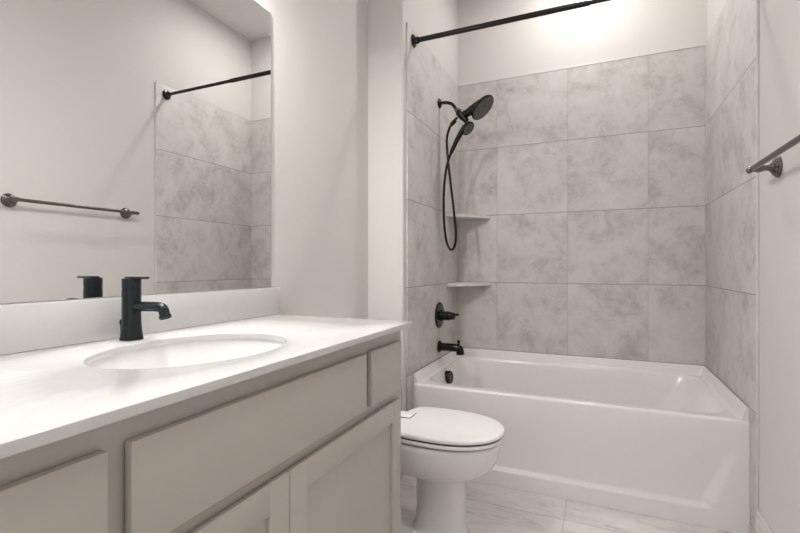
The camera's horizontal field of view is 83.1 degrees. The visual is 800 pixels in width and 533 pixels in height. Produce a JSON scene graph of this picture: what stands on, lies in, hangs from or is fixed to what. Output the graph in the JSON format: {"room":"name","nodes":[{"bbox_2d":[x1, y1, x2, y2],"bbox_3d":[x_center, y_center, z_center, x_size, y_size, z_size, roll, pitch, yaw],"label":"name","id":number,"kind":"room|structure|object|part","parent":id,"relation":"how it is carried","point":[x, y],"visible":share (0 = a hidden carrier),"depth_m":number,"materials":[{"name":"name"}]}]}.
{"room":"bathroom","nodes":[
{"label":"bathroom","id":0,"kind":"room"},
{"bbox_2d":[0,0,367,318],"bbox_3d":[-0.855,-0.458,1.063,0.100,3.162,3.150,0,0,24],"label":"wall","id":1,"kind":"structure","parent":0,"point":[319,48],"depth_m":2.06,"materials":[{"name":"paint"}]},
{"bbox_2d":[0,0,270,303],"bbox_3d":[-0.755,-0.447,1.156,0.006,1.055,1.271,0,0,24],"label":"wall mirror","id":2,"kind":"object","parent":1,"relation":"attached to","point":[135,135],"visible":1,"depth_m":1.23,"materials":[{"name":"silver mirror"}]},
{"bbox_2d":[0,287,279,354],"bbox_3d":[-0.740,0.134,1.166,0.023,0.104,1.302,0,0,24],"label":"backsplash","id":3,"kind":"structure","parent":1,"relation":"attached to","point":[24,327],"depth_m":1.13,"materials":[{"name":"white stone"}]},
{"bbox_2d":[368,0,457,476],"bbox_3d":[0.099,-0.458,2.957,0.307,3.162,1.106,0,0,24],"label":"wall","id":4,"kind":"structure","parent":0,"point":[387,19],"depth_m":2.44,"materials":[{"name":"paint"}]},
{"bbox_2d":[406,22,458,410],"bbox_3d":[0.230,-0.093,2.861,0.010,2.432,0.954,0,0,24],"label":"tiled wall","id":5,"kind":"structure","parent":4,"relation":"attached to","point":[430,265],"depth_m":2.72,"materials":[{"name":"tile"}]},
{"bbox_2d":[435,302,458,327],"bbox_3d":[0.311,0.314,2.868,0.132,0.166,0.166,0,0,24],"label":"shower valve","id":6,"kind":"object","parent":5,"relation":"attached to","point":[441,315],"visible":1,"depth_m":2.85,"materials":[{"name":"black metal"}]},
{"bbox_3d":[0.349,0.317,2.851,0.049,0.044,0.044,0,0,24],"label":"lever handle","id":7,"kind":"part","parent":6,"relation":"part of","materials":[{"name":"black metal"}]},
{"bbox_2d":[437,340,463,354],"bbox_3d":[0.327,0.512,2.861,0.166,0.091,0.076,0,0,24],"label":"tub spout","id":8,"kind":"object","parent":5,"relation":"attached to","point":[457,348],"visible":1,"depth_m":2.84,"materials":[{"name":"black metal"}]},
{"bbox_3d":[0.329,0.521,2.860,0.157,0.063,0.051,0,0,24],"label":"spout","id":9,"kind":"part","parent":8,"relation":"part of","materials":[{"name":"black metal"}]},
{"bbox_2d":[438,95,493,122],"bbox_3d":[0.408,-0.984,2.820,0.348,0.178,0.173,0,0,24],"label":"shower","id":10,"kind":"object","parent":5,"relation":"attached to","point":[480,108],"visible":0.98,"depth_m":2.79,"materials":[{"name":"brown metal"}]},
{"bbox_3d":[0.308,-1.018,2.869,0.119,0.069,0.021,0,0,24],"label":"shower arm","id":11,"kind":"part","parent":10,"relation":"part of","materials":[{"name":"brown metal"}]},
{"bbox_2d":[442,117,473,250],"bbox_3d":[0.355,-0.518,2.818,0.211,0.845,0.090,0,0,24],"label":"shower","id":12,"kind":"object","parent":10,"relation":"hanging from","point":[467,128],"visible":1,"depth_m":2.84,"materials":[{"name":"black metal"}]},
{"bbox_3d":[0.365,-0.796,2.830,0.120,0.172,0.040,0,0,24],"label":"handle","id":13,"kind":"part","parent":12,"relation":"part of","materials":[{"name":"black metal"}]},
{"bbox_2d":[411,0,610,47],"bbox_3d":[0.765,-1.243,2.188,1.513,0.070,0.070,0,0,24],"label":"curtain rod","id":14,"kind":"object","parent":5,"relation":"attached to","point":[416,40],"visible":1,"depth_m":2.28,"materials":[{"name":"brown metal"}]},
{"bbox_2d":[401,475,733,532],"bbox_3d":[0.195,1.153,1.155,2.020,0.060,4.370,0,0,24],"label":"floor","id":15,"kind":"structure","parent":0,"point":[489,508],"depth_m":2.03,"materials":[{"name":"tile"}]},
{"bbox_2d":[0,330,400,532],"bbox_3d":[-0.494,0.663,1.038,0.575,0.920,1.236,0,0,24],"label":"vanity cabinet","id":16,"kind":"object","parent":15,"relation":"on","point":[313,445],"visible":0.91,"depth_m":0.82,"materials":[{"name":"beige paint"}]},
{"bbox_3d":[-0.430,0.318,0.491,0.015,0.154,0.218,0,0,24],"label":"drawer","id":17,"kind":"part","parent":16,"relation":"part of","materials":[{"name":"beige paint"}]},
{"bbox_2d":[0,314,412,458],"bbox_3d":[-0.486,0.194,1.043,0.588,0.016,1.282,0,0,24],"label":"countertop","id":18,"kind":"structure","parent":16,"relation":"on","point":[48,395],"depth_m":0.77,"materials":[{"name":"white stone"}]},
{"bbox_2d":[119,277,171,340],"bbox_3d":[-0.630,0.106,1.118,0.170,0.159,0.047,0,0,24],"label":"faucet","id":19,"kind":"object","parent":18,"relation":"on","point":[132,305],"visible":1,"depth_m":1.12,"materials":[{"name":"black metal"}]},
{"bbox_3d":[-0.658,0.029,1.130,0.068,0.006,0.020,0,0,24],"label":"lever","id":20,"kind":"part","parent":19,"relation":"part of","materials":[{"name":"black metal"}]},
{"bbox_3d":[-0.610,0.107,1.108,0.118,0.039,0.024,0,0,24],"label":"spout","id":21,"kind":"part","parent":19,"relation":"part of","materials":[{"name":"black metal"}]},
{"bbox_2d":[88,339,283,368],"bbox_3d":[-0.463,0.278,1.036,0.392,0.151,0.488,0,0,24],"label":"sink","id":22,"kind":"object","parent":18,"relation":"in","point":[206,351],"visible":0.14,"depth_m":1.19,"materials":[{"name":"white ceramic"}]},
{"bbox_3d":[-0.349,0.716,0.675,0.015,0.584,0.564,0,0,24],"label":"door","id":23,"kind":"part","parent":16,"relation":"part of","materials":[{"name":"beige paint"}]},
{"bbox_3d":[-0.354,0.716,0.677,0.007,0.470,0.450,0,0,24],"label":"door panel","id":24,"kind":"part","parent":16,"relation":"part of","materials":[{"name":"beige paint"}]},
{"bbox_3d":[-0.119,0.716,1.193,0.015,0.584,0.564,0,0,24],"label":"door","id":25,"kind":"part","parent":16,"relation":"part of","materials":[{"name":"beige paint"}]},
{"bbox_3d":[-0.124,0.716,1.196,0.007,0.470,0.450,0,0,24],"label":"door panel","id":26,"kind":"part","parent":16,"relation":"part of","materials":[{"name":"beige paint"}]},
{"bbox_3d":[-0.044,0.318,1.363,0.015,0.154,0.206,0,0,24],"label":"drawer","id":27,"kind":"part","parent":16,"relation":"part of","materials":[{"name":"beige paint"}]},
{"bbox_2d":[401,407,504,532],"bbox_3d":[0.042,0.723,1.950,0.808,0.798,0.450,0,0,24],"label":"toilet","id":28,"kind":"object","parent":15,"relation":"on","point":[444,449],"visible":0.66,"depth_m":1.80,"materials":[{"name":"white ceramic"}]},
{"bbox_3d":[0.203,0.687,1.879,0.448,0.016,0.372,0,0,24],"label":"seat","id":29,"kind":"part","parent":28,"relation":"part of","materials":[{"name":"white plastic"}]},
{"bbox_3d":[0.205,0.661,1.878,0.452,0.024,0.376,0,0,24],"label":"lid","id":30,"kind":"part","parent":28,"relation":"part of","materials":[{"name":"white plastic"}]},
{"bbox_2d":[413,348,749,532],"bbox_3d":[0.942,0.857,2.586,1.512,0.530,0.878,0,0,24],"label":"bathtub","id":31,"kind":"object","parent":15,"relation":"on","point":[670,441],"visible":0.74,"depth_m":2.18,"materials":[{"name":"white ceramic"}]},
{"bbox_2d":[458,0,706,85],"bbox_3d":[1.145,-0.458,3.043,1.535,3.162,0.100,0,0,24],"label":"wall","id":32,"kind":"structure","parent":0,"point":[613,29],"depth_m":3.00,"materials":[{"name":"paint"}]},
{"bbox_2d":[459,46,704,365],"bbox_3d":[1.122,-0.093,2.993,1.535,2.432,0.010,0,0,24],"label":"tiled wall","id":33,"kind":"structure","parent":32,"relation":"attached to","point":[589,179],"depth_m":2.94,"materials":[{"name":"tile"}]},
{"bbox_2d":[447,213,490,219],"bbox_3d":[0.480,-0.345,3.117,0.238,0.021,0.283,0,0,24],"label":"corner shelf","id":34,"kind":"object","parent":33,"relation":"attached to","point":[458,216],"visible":0.96,"depth_m":3.11,"materials":[{"name":"stone"}]},
{"bbox_2d":[447,282,490,286],"bbox_3d":[0.480,0.127,3.117,0.238,0.021,0.283,0,0,24],"label":"corner shelf","id":35,"kind":"object","parent":33,"relation":"attached to","point":[455,283],"visible":1,"depth_m":3.11,"materials":[{"name":"ceramic"}]},
{"bbox_2d":[458,44,704,86],"bbox_3d":[1.118,-1.314,2.994,1.524,0.009,0.010,0,0,24],"label":"trim","id":36,"kind":"structure","parent":33,"relation":"attached to","point":[703,44],"depth_m":2.94,"materials":[{"name":"white paint"}]},
{"bbox_2d":[707,0,799,532],"bbox_3d":[1.051,-0.458,0.817,0.100,3.162,4.246,0,0,24],"label":"wall","id":37,"kind":"structure","parent":0,"point":[779,20],"depth_m":1.60,"materials":[{"name":"paint"}]},
{"bbox_2d":[705,0,755,532],"bbox_3d":[1.623,-0.093,2.242,0.010,2.432,0.956,0,0,24],"label":"tiled wall","id":38,"kind":"structure","parent":37,"relation":"attached to","point":[730,49],"depth_m":2.13,"materials":[{"name":"tile"}]},
{"bbox_2d":[756,0,758,515],"bbox_3d":[1.428,-0.093,1.803,0.010,2.432,0.004,0,0,24],"label":"trim","id":39,"kind":"structure","parent":37,"relation":"attached to","point":[757,1],"depth_m":1.80,"materials":[{"name":"stone"}]},
{"bbox_2d":[756,511,772,532],"bbox_3d":[0.787,1.049,0.359,0.013,0.147,3.155,0,0,24],"label":"baseboard","id":40,"kind":"structure","parent":37,"relation":"attached to","point":[762,526],"depth_m":1.75,"materials":[{"name":"white paint"}]},
{"bbox_2d":[746,134,799,177],"bbox_3d":[1.167,-0.351,1.314,0.090,0.074,0.752,0,0,24],"label":"towel bar","id":41,"kind":"object","parent":37,"relation":"attached to","point":[775,167],"visible":1,"depth_m":1.57,"materials":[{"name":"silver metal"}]},
{"bbox_3d":[1.294,-0.351,1.623,0.073,0.044,0.044,0,0,24],"label":"post","id":42,"kind":"part","parent":41,"relation":"part of","materials":[{"name":"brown metal"}]}
]}

